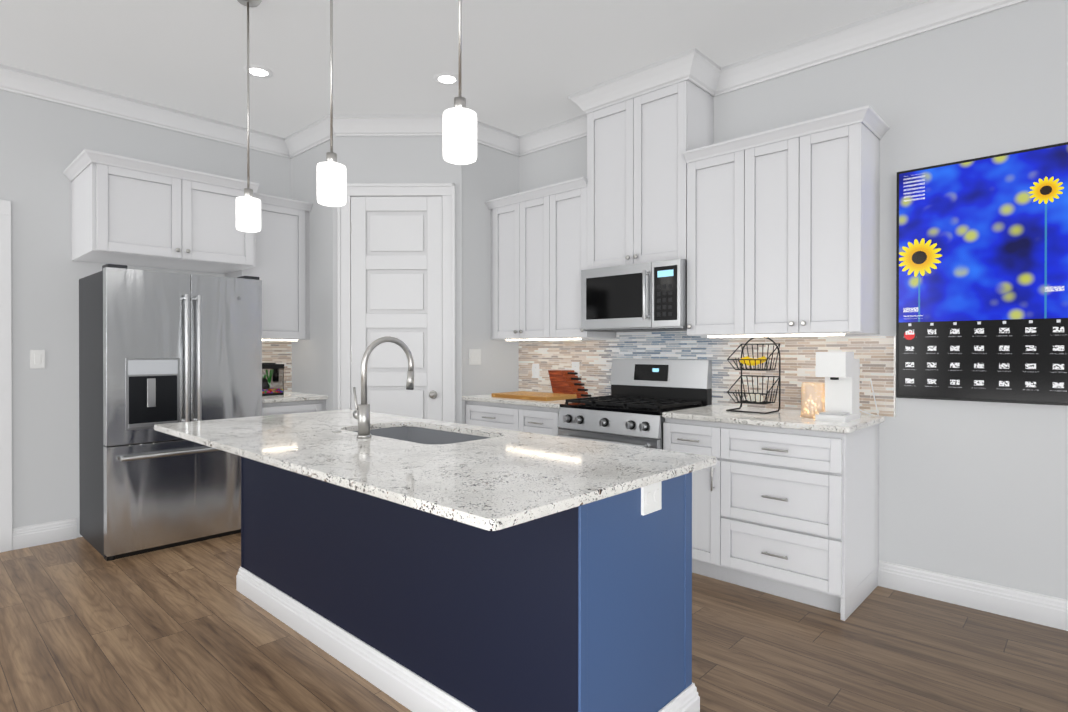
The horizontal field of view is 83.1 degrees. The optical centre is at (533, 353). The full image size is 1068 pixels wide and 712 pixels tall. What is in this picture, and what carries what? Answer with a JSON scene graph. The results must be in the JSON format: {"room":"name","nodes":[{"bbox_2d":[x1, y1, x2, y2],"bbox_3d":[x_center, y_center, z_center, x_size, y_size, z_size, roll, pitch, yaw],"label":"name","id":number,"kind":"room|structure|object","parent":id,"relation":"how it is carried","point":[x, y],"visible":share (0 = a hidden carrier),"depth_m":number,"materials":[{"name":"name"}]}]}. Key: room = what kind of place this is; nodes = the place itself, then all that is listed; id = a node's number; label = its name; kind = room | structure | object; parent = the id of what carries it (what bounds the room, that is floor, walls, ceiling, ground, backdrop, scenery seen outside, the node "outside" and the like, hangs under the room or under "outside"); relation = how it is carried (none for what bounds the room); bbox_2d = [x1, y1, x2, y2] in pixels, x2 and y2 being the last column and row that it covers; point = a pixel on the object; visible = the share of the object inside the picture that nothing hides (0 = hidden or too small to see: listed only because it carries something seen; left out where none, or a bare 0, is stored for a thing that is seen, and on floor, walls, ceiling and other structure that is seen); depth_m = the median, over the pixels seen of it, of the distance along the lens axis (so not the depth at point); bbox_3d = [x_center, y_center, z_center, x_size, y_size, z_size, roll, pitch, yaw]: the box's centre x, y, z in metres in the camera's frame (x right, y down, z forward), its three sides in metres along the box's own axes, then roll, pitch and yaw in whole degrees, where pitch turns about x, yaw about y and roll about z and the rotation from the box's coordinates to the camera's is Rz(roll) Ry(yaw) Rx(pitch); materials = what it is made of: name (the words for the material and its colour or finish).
{"room":"kitchen","nodes":[
{"label":"kitchen","id":0,"kind":"room"},
{"bbox_2d":[0,90,290,537],"bbox_3d":[-4.007,-0.263,3.180,0.118,3.150,8.122,0,0,43],"label":"wall","id":1,"kind":"structure","parent":0,"point":[44,144],"depth_m":3.98,"materials":[{"name":"white paint"}]},
{"bbox_2d":[0,200,11,551],"bbox_3d":[-3.682,0.146,3.424,0.022,2.210,1.080,0,0,43],"label":"door frame","id":2,"kind":"structure","parent":1,"relation":"attached to","point":[5,401],"depth_m":3.79,"materials":[{"name":"white"}]},
{"bbox_2d":[30,350,44,367],"bbox_3d":[-3.228,0.039,3.917,0.010,0.118,0.075,0,0,43],"label":"light switch","id":3,"kind":"object","parent":1,"relation":"attached to","point":[37,358],"visible":1,"depth_m":3.91,"materials":[{"name":"white plastic"}]},
{"bbox_2d":[12,518,76,549],"bbox_3d":[-3.201,1.182,3.945,0.018,0.135,0.330,0,0,43],"label":"baseboard","id":4,"kind":"structure","parent":1,"relation":"attached to","point":[62,530],"depth_m":3.94,"materials":[{"name":"white wood"}]},
{"bbox_2d":[63,149,258,273],"bbox_3d":[-2.550,-0.916,4.157,0.666,0.588,1.016,0,0,43],"label":"upper cabinet","id":5,"kind":"object","parent":1,"relation":"attached to","point":[127,211],"visible":0.94,"depth_m":3.92,"materials":[{"name":"white wood"}]},
{"bbox_2d":[224,193,312,340],"bbox_3d":[-2.117,-0.655,4.819,0.396,1.115,0.540,0,0,43],"label":"upper cabinet","id":6,"kind":"object","parent":1,"relation":"attached to","point":[280,270],"visible":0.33,"depth_m":4.75,"materials":[{"name":"white wood"}]},
{"bbox_2d":[262,341,291,391],"bbox_3d":[-2.273,0.117,4.940,0.008,0.428,0.580,0,0,43],"label":"backsplash","id":7,"kind":"structure","parent":1,"relation":"attached to","point":[278,352],"depth_m":5.08,"materials":[{"name":"tile"}]},
{"bbox_2d":[291,140,332,410],"bbox_3d":[-1.756,-0.270,4.922,0.789,3.030,0.098,0,0,43],"label":"wall","id":8,"kind":"structure","parent":0,"point":[312,364],"depth_m":4.85,"materials":[{"name":"white paint"}]},
{"bbox_2d":[333,134,461,423],"bbox_3d":[-1.048,-0.269,4.662,0.989,3.030,0.098,0,0,1],"label":"wall","id":9,"kind":"structure","parent":0,"point":[390,159],"depth_m":4.61,"materials":[{"name":"white paint"}]},
{"bbox_2d":[337,183,454,422],"bbox_3d":[-1.048,-0.022,4.571,0.894,2.536,0.084,0,0,1],"label":"pantry door","id":10,"kind":"structure","parent":9,"relation":"in","point":[396,260],"depth_m":4.59,"materials":[{"name":"white wood"}]},
{"bbox_2d":[0,0,917,137],"bbox_3d":[-1.000,-1.795,0.442,8.000,0.060,8.000,0,0,43],"label":"ceiling","id":11,"kind":"structure","parent":0,"point":[528,66],"depth_m":3.49,"materials":[{"name":"white paint"}]},
{"bbox_2d":[236,0,261,231],"bbox_3d":[-1.426,-1.194,3.006,0.124,1.165,0.124,0,0,43],"label":"pendant light","id":12,"kind":"object","parent":11,"relation":"hanging from","point":[248,212],"visible":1,"depth_m":2.99,"materials":[{"name":"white glass"}]},
{"bbox_2d":[243,65,272,77],"bbox_3d":[-1.743,-1.777,3.806,0.176,0.006,0.176,0,0,43],"label":"recessed light","id":13,"kind":"object","parent":11,"relation":"in","point":[260,71],"visible":0.9,"depth_m":3.80,"materials":[{"name":"white"}]},
{"bbox_2d":[317,0,345,206],"bbox_3d":[-0.827,-1.192,2.460,0.124,1.165,0.124,0,0,43],"label":"pendant light","id":14,"kind":"object","parent":11,"relation":"hanging from","point":[331,181],"visible":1,"depth_m":2.43,"materials":[{"name":"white glass"}]},
{"bbox_2d":[433,73,457,84],"bbox_3d":[-0.565,-1.778,3.909,0.176,0.006,0.176,0,0,43],"label":"recessed light","id":15,"kind":"object","parent":11,"relation":"in","point":[445,78],"visible":0.98,"depth_m":3.90,"materials":[{"name":"white"}]},
{"bbox_2d":[443,0,476,164],"bbox_3d":[-0.249,-1.210,2.021,0.124,1.125,0.124,0,0,43],"label":"pendant light","id":16,"kind":"object","parent":11,"relation":"hanging from","point":[459,133],"visible":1,"depth_m":1.98,"materials":[{"name":"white glass"}]},
{"bbox_2d":[462,143,518,423],"bbox_3d":[-0.396,-0.270,4.893,0.098,3.030,0.687,0,0,43],"label":"wall","id":17,"kind":"structure","parent":0,"point":[489,173],"depth_m":4.80,"materials":[{"name":"white paint"}]},
{"bbox_2d":[469,349,480,364],"bbox_3d":[-0.463,0.030,4.740,0.010,0.118,0.118,0,0,43],"label":"light switch","id":18,"kind":"object","parent":17,"relation":"attached to","point":[474,356],"visible":1,"depth_m":4.73,"materials":[{"name":"white plastic"}]},
{"bbox_2d":[0,0,1027,158],"bbox_3d":[-1.000,-1.702,0.442,8.000,0.125,8.000,0,0,43],"label":"crown molding","id":19,"kind":"structure","parent":17,"relation":"attached to","point":[697,68],"depth_m":3.91,"materials":[{"name":"white wood"}]},
{"bbox_2d":[0,533,1067,711],"bbox_3d":[-1.000,1.295,0.456,8.000,0.060,8.000,0,0,43],"label":"floor","id":20,"kind":"structure","parent":0,"point":[85,626],"depth_m":2.54,"materials":[{"name":"brown wood"}]},
{"bbox_2d":[79,264,261,560],"bbox_3d":[-2.457,0.360,4.101,0.827,1.777,0.900,0,0,43],"label":"refrigerator","id":21,"kind":"object","parent":20,"relation":"on","point":[156,347],"visible":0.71,"depth_m":3.78,"materials":[{"name":"grey metal"}]},
{"bbox_2d":[262,399,325,415],"bbox_3d":[-2.037,0.805,4.723,0.654,0.880,0.580,0,0,43],"label":"base cabinet","id":22,"kind":"object","parent":20,"relation":"on","point":[279,408],"visible":0.08,"depth_m":4.54,"materials":[{"name":"white wood"}]},
{"bbox_2d":[262,392,327,402],"bbox_3d":[-2.042,0.346,4.726,0.640,0.030,0.580,0,0,43],"label":"countertop","id":23,"kind":"structure","parent":22,"relation":"on","point":[290,396],"depth_m":4.61,"materials":[{"name":"white stone"}]},
{"bbox_2d":[262,363,283,395],"bbox_3d":[-2.147,0.204,4.745,0.228,0.255,0.314,0,0,43],"label":"fish tank","id":24,"kind":"object","parent":23,"relation":"on","point":[272,379],"visible":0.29,"depth_m":4.70,"materials":[{"name":"multicoloured glass"}]},
{"bbox_2d":[236,456,699,711],"bbox_3d":[-0.501,0.811,2.623,2.326,0.888,0.650,0,0,43],"label":"kitchen island","id":25,"kind":"object","parent":20,"relation":"on","point":[585,607],"visible":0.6,"depth_m":1.97,"materials":[{"name":"blue wood"}]},
{"bbox_2d":[154,409,716,530],"bbox_3d":[-0.602,0.355,2.437,2.370,0.026,1.025,0,0,43],"label":"island countertop","id":26,"kind":"structure","parent":25,"relation":"on","point":[499,479],"depth_m":1.91,"materials":[{"name":"white stone"}]},
{"bbox_2d":[332,336,413,438],"bbox_3d":[-0.698,0.135,2.594,0.285,0.412,0.271,0,0,43],"label":"gooseneck faucet","id":27,"kind":"object","parent":26,"relation":"on","point":[361,413],"visible":1,"depth_m":2.44,"materials":[{"name":"silver metal"}]},
{"bbox_2d":[352,426,489,443],"bbox_3d":[-0.502,0.474,2.632,0.814,0.214,0.469,0,0,43],"label":"undermount sink","id":28,"kind":"object","parent":26,"relation":"in","point":[419,435],"visible":0.04,"depth_m":2.94,"materials":[{"name":"grey metal"}]},
{"bbox_2d":[465,400,559,435],"bbox_3d":[0.018,0.806,4.531,1.003,0.880,0.654,0,0,43],"label":"base cabinet","id":29,"kind":"object","parent":20,"relation":"on","point":[535,419],"visible":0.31,"depth_m":4.29,"materials":[{"name":"white wood"}]},
{"bbox_2d":[462,394,585,407],"bbox_3d":[0.021,0.347,4.535,1.000,0.030,0.640,0,0,43],"label":"countertop","id":30,"kind":"structure","parent":29,"relation":"on","point":[489,398],"depth_m":4.26,"materials":[{"name":"white stone"}]},
{"bbox_2d":[491,391,576,400],"bbox_3d":[-0.005,0.318,4.473,0.560,0.030,0.339,0,0,43],"label":"cutting board","id":31,"kind":"object","parent":30,"relation":"on","point":[535,396],"visible":0.98,"depth_m":4.37,"materials":[{"name":"brown wood"}]},
{"bbox_2d":[548,370,590,397],"bbox_3d":[0.290,0.232,4.550,0.364,0.200,0.150,0,0,43],"label":"knife block","id":32,"kind":"object","parent":30,"relation":"on","point":[565,381],"visible":0.98,"depth_m":4.53,"materials":[{"name":"brown wood"}]},
{"bbox_2d":[557,359,711,449],"bbox_3d":[0.631,0.647,3.896,0.754,1.205,0.723,0,0,43],"label":"gas range","id":33,"kind":"object","parent":20,"relation":"on","point":[638,401],"visible":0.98,"depth_m":3.87,"materials":[{"name":"silver metal"}]},
{"bbox_2d":[663,418,878,620],"bbox_3d":[1.290,0.812,3.342,0.960,0.880,0.654,0,0,43],"label":"base cabinet","id":34,"kind":"object","parent":20,"relation":"on","point":[789,513],"visible":0.88,"depth_m":3.04,"materials":[{"name":"white wood"}]},
{"bbox_2d":[662,405,884,432],"bbox_3d":[1.306,0.353,3.333,0.987,0.030,0.640,0,0,43],"label":"countertop","id":35,"kind":"structure","parent":34,"relation":"on","point":[790,419],"depth_m":3.17,"materials":[{"name":"white stone"}]},
{"bbox_2d":[726,337,780,413],"bbox_3d":[1.271,0.118,3.495,0.239,0.438,0.209,0,0,43],"label":"wire fruit basket","id":36,"kind":"object","parent":35,"relation":"on","point":[755,398],"visible":1,"depth_m":3.50,"materials":[{"name":"black metal"}]},
{"bbox_2d":[800,382,824,417],"bbox_3d":[1.483,0.248,3.195,0.128,0.180,0.128,0,0,43],"label":"lantern","id":37,"kind":"object","parent":35,"relation":"on","point":[812,399],"visible":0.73,"depth_m":3.15,"materials":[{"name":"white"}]},
{"bbox_2d":[815,352,878,422],"bbox_3d":[1.642,0.166,3.135,0.192,0.345,0.450,0,0,43],"label":"coffee maker","id":38,"kind":"object","parent":35,"relation":"on","point":[839,371],"visible":0.98,"depth_m":3.04,"materials":[{"name":"white plastic"}]},
{"bbox_2d":[519,0,1067,599],"bbox_3d":[1.774,-0.264,3.415,8.240,3.150,0.118,0,0,43],"label":"wall","id":39,"kind":"structure","parent":0,"point":[975,490],"depth_m":3.02,"materials":[{"name":"white paint"}]},
{"bbox_2d":[485,177,616,340],"bbox_3d":[0.106,-0.655,4.619,1.003,1.115,0.396,0,0,43],"label":"upper cabinet","id":40,"kind":"object","parent":39,"relation":"attached to","point":[538,250],"visible":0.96,"depth_m":4.48,"materials":[{"name":"white wood"}]},
{"bbox_2d":[587,81,712,268],"bbox_3d":[0.754,-1.111,4.019,0.760,1.090,0.383,0,0,43],"label":"upper cabinet","id":41,"kind":"object","parent":39,"relation":"attached to","point":[638,146],"visible":0.85,"depth_m":3.86,"materials":[{"name":"white wood"}]},
{"bbox_2d":[581,259,686,331],"bbox_3d":[0.726,-0.358,3.992,0.756,0.417,0.466,0,0,43],"label":"microwave","id":42,"kind":"object","parent":41,"relation":"attached to","point":[647,297],"visible":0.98,"depth_m":3.81,"materials":[{"name":"silver metal"}]},
{"bbox_2d":[519,331,895,416],"bbox_3d":[0.894,0.094,4.149,2.801,0.481,0.010,0,0,43],"label":"backsplash","id":43,"kind":"structure","parent":39,"relation":"attached to","point":[876,355],"depth_m":3.81,"materials":[{"name":"tile"}]},
{"bbox_2d":[532,364,538,377],"bbox_3d":[0.014,0.144,4.961,0.072,0.115,0.010,0,0,43],"label":"electrical outlet","id":44,"kind":"object","parent":43,"relation":"attached to","point":[535,370],"visible":1,"depth_m":4.96,"materials":[{"name":"white plastic"}]},
{"bbox_2d":[572,362,578,376],"bbox_3d":[0.321,0.126,4.674,0.072,0.115,0.010,0,0,43],"label":"electrical outlet","id":45,"kind":"object","parent":43,"relation":"attached to","point":[575,366],"visible":0.71,"depth_m":4.67,"materials":[{"name":"white plastic"}]},
{"bbox_2d":[683,105,889,337],"bbox_3d":[1.394,-0.649,3.413,1.006,1.115,0.396,0,0,43],"label":"upper cabinet","id":46,"kind":"object","parent":39,"relation":"attached to","point":[783,231],"visible":1,"depth_m":3.23,"materials":[{"name":"white wood"}]},
{"bbox_2d":[878,560,1067,630],"bbox_3d":[3.252,1.191,1.943,3.820,0.135,0.018,0,0,43],"label":"baseboard","id":47,"kind":"structure","parent":39,"relation":"attached to","point":[1044,610],"depth_m":2.95,"materials":[{"name":"white wood"}]},
{"bbox_2d":[896,142,1067,405],"bbox_3d":[2.161,-0.353,2.920,0.696,1.172,0.068,0,0,43],"label":"wall calendar","id":48,"kind":"object","parent":39,"relation":"attached to","point":[981,279],"visible":1,"depth_m":2.88,"materials":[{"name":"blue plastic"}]}
]}

